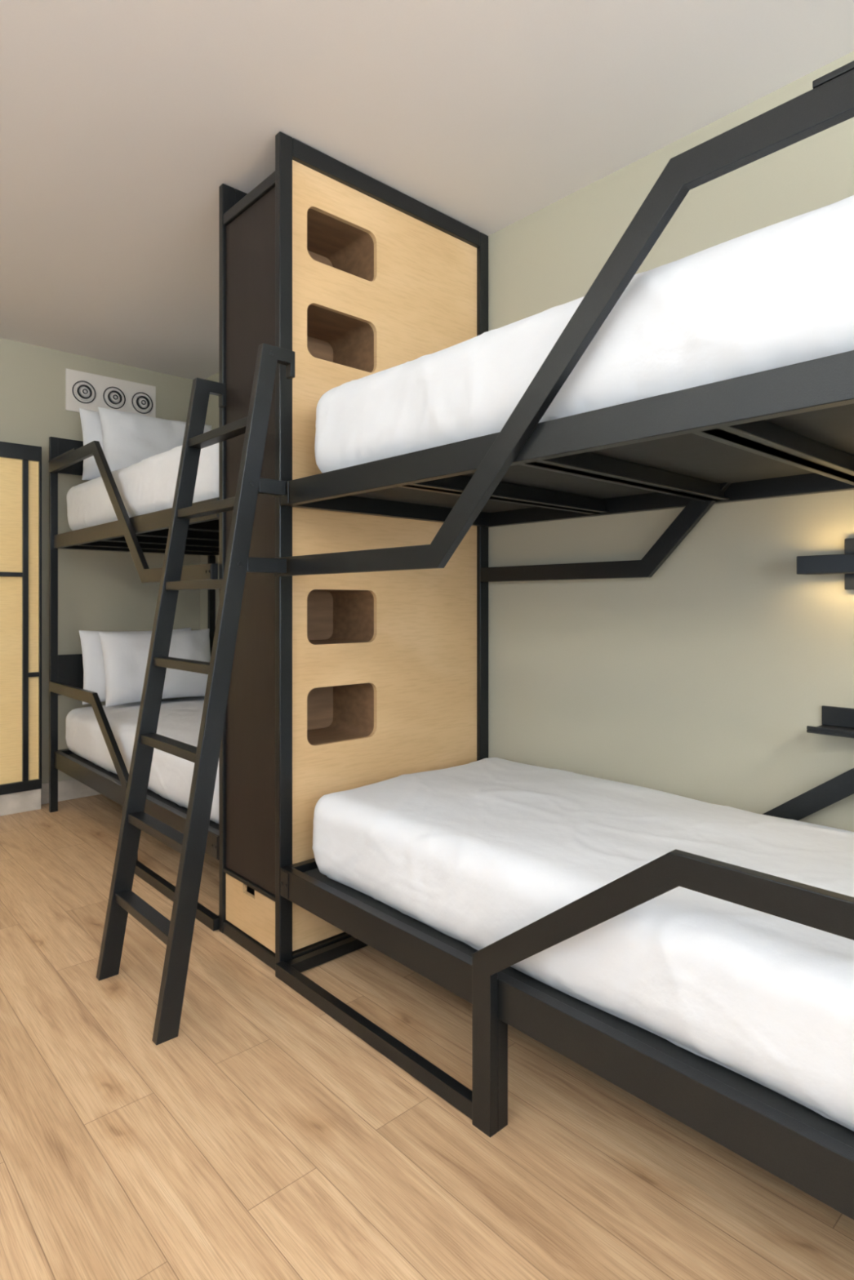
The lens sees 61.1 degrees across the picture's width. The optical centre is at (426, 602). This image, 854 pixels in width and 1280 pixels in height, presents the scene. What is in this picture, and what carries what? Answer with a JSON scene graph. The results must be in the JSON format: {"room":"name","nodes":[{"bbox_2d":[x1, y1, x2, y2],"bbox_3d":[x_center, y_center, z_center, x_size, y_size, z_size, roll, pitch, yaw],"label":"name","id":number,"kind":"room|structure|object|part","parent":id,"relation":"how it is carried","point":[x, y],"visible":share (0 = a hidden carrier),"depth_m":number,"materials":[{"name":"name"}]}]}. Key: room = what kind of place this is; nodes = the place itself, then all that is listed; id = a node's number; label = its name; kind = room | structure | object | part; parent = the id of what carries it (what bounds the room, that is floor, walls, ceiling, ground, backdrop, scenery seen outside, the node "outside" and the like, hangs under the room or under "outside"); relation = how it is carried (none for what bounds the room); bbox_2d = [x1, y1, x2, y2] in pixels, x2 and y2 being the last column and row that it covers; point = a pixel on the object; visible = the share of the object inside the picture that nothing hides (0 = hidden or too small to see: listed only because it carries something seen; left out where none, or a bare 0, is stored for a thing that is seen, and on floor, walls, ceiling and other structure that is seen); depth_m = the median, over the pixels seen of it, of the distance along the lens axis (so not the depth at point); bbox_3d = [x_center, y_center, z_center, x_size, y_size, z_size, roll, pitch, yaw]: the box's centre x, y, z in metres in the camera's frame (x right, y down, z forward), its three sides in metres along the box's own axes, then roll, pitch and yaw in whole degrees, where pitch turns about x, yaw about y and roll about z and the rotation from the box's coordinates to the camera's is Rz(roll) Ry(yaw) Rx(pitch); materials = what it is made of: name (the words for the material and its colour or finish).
{"room":"dormitory","nodes":[
{"label":"dormitory","id":0,"kind":"room"},
{"bbox_2d":[0,337,199,783],"bbox_3d":[-3.075,-0.160,3.612,4.050,2.700,0.100,0,0,-43],"label":"wall","id":1,"kind":"structure","parent":0,"point":[98,590],"depth_m":4.38,"materials":[{"name":"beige paint"}]},
{"bbox_2d":[40,778,101,804],"bbox_3d":[-2.999,1.130,3.603,3.950,0.120,0.015,0,0,-43],"label":"baseboard","id":2,"kind":"structure","parent":1,"relation":"attached to","point":[72,788],"depth_m":4.36,"materials":[{"name":"paint"}]},
{"bbox_2d":[65,368,155,417],"bbox_3d":[-1.965,-1.285,4.534,0.546,0.250,0.040,0,0,-43],"label":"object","id":3,"kind":"object","parent":1,"relation":"attached to","point":[84,390],"visible":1,"depth_m":4.51,"materials":[{"name":"white plastic"}]},
{"bbox_2d":[0,794,853,1279],"bbox_3d":[-0.709,1.240,1.107,4.150,0.100,6.990,0,0,-43],"label":"floor","id":4,"kind":"structure","parent":0,"point":[266,1139],"depth_m":1.58,"materials":[{"name":"brown wood"}]},
{"bbox_2d":[0,441,41,816],"bbox_3d":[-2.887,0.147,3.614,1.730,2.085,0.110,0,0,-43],"label":"wardrobe","id":5,"kind":"object","parent":4,"relation":"on","point":[20,464],"visible":1,"depth_m":4.10,"materials":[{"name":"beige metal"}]},
{"bbox_2d":[48,436,218,931],"bbox_3d":[-1.097,0.125,3.698,1.013,2.130,2.046,0,0,-43],"label":"bunk bed","id":6,"kind":"object","parent":4,"relation":"on","point":[139,535],"visible":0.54,"depth_m":3.60,"materials":[{"name":"black metal"}]},
{"bbox_2d":[65,696,218,823],"bbox_3d":[-1.099,0.724,3.700,0.896,0.291,1.920,0,0,-43],"label":"mattress","id":7,"kind":"object","parent":6,"relation":"on","point":[171,776],"visible":0.33,"depth_m":3.54,"materials":[{"name":"white fabric"}]},
{"bbox_2d":[79,627,191,704],"bbox_3d":[-1.714,0.368,4.326,0.670,0.417,0.155,0,0,-43],"label":"pillow","id":8,"kind":"object","parent":7,"relation":"on","point":[94,674],"visible":0.23,"depth_m":4.12,"materials":[{"name":"white fabric"}]},
{"bbox_2d":[98,628,210,706],"bbox_3d":[-1.565,0.370,4.251,0.204,0.408,0.668,0,0,43],"label":"pillow","id":9,"kind":"object","parent":7,"relation":"on","point":[125,655],"visible":0.67,"depth_m":4.11,"materials":[{"name":"white fabric"}]},
{"bbox_2d":[66,442,218,530],"bbox_3d":[-1.099,-0.529,3.702,0.890,0.317,1.919,0,0,-43],"label":"mattress","id":10,"kind":"object","parent":6,"relation":"on","point":[148,486],"visible":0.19,"depth_m":3.25,"materials":[{"name":"white fabric"}]},
{"bbox_2d":[79,408,103,479],"bbox_3d":[-1.718,-0.900,4.330,0.164,0.416,0.668,0,0,44],"label":"pillow","id":11,"kind":"object","parent":10,"relation":"on","point":[91,428],"visible":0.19,"depth_m":4.12,"materials":[{"name":"white fabric"}]},
{"bbox_2d":[97,406,211,471],"bbox_3d":[-1.564,-0.895,4.251,0.670,0.410,0.202,0,0,-40],"label":"pillow","id":12,"kind":"object","parent":10,"relation":"on","point":[129,438],"visible":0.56,"depth_m":4.09,"materials":[{"name":"white fabric"}]},
{"bbox_2d":[96,342,294,1045],"bbox_3d":[-0.727,0.207,2.264,0.434,1.965,0.484,0,0,-43],"label":"ladder","id":13,"kind":"object","parent":4,"relation":"on","point":[176,934],"visible":1,"depth_m":2.17,"materials":[{"name":"black metal"}]},
{"bbox_2d":[218,131,488,970],"bbox_3d":[-0.250,-0.158,2.796,0.981,2.696,0.420,0,0,-43],"label":"storage cabinet","id":14,"kind":"object","parent":4,"relation":"on","point":[340,682],"visible":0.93,"depth_m":2.56,"materials":[{"name":"brown wood"}]},
{"bbox_3d":[-0.264,-0.207,2.783,0.919,2.321,0.358,0,0,-43],"label":"panel","id":15,"kind":"part","parent":14,"relation":"part of","materials":[{"name":"brown laminate"}]},
{"bbox_3d":[-0.582,1.055,2.492,0.060,0.170,0.352,0,0,-43],"label":"drawer","id":16,"kind":"part","parent":14,"relation":"part of","materials":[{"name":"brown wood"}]},
{"bbox_2d":[273,60,853,1220],"bbox_3d":[0.588,0.125,1.860,1.013,2.130,2.086,0,0,-43],"label":"bunk bed","id":17,"kind":"object","parent":4,"relation":"on","point":[788,430],"visible":0.68,"depth_m":1.54,"materials":[{"name":"black metal"}]},
{"bbox_2d":[312,757,853,1131],"bbox_3d":[0.593,0.724,1.856,0.897,0.293,1.951,0,0,-43],"label":"mattress","id":18,"kind":"object","parent":17,"relation":"on","point":[477,853],"visible":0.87,"depth_m":1.63,"materials":[{"name":"white fabric"}]},
{"bbox_2d":[314,195,853,472],"bbox_3d":[0.594,-0.529,1.852,0.893,0.312,1.950,0,0,-43],"label":"mattress","id":19,"kind":"object","parent":17,"relation":"on","point":[780,294],"visible":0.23,"depth_m":1.40,"materials":[{"name":"white fabric"}]},
{"bbox_2d":[0,0,853,379],"bbox_3d":[-0.709,-1.560,1.107,4.150,0.100,6.990,0,0,-43],"label":"ceiling","id":20,"kind":"structure","parent":0,"point":[123,122],"depth_m":2.22,"materials":[{"name":"paint"}]},
{"bbox_2d":[200,50,853,831],"bbox_3d":[0.783,-0.160,2.475,0.100,2.700,6.990,0,0,-43],"label":"wall","id":21,"kind":"structure","parent":0,"point":[703,677],"depth_m":2.36,"materials":[{"name":"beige paint"}]},
{"bbox_2d":[796,537,853,589],"bbox_3d":[1.172,-0.105,1.906,0.094,0.140,0.345,0,0,-43],"label":"wall lamp","id":22,"kind":"object","parent":21,"relation":"attached to","point":[831,563],"visible":1,"depth_m":1.96,"materials":[{"name":"black metal"}]},
{"bbox_2d":[806,705,853,737],"bbox_3d":[1.171,0.321,1.888,0.119,0.062,0.300,0,0,-43],"label":"wall shelf","id":23,"kind":"object","parent":21,"relation":"attached to","point":[835,721],"visible":1,"depth_m":1.99,"materials":[{"name":"black metal"}]}
]}

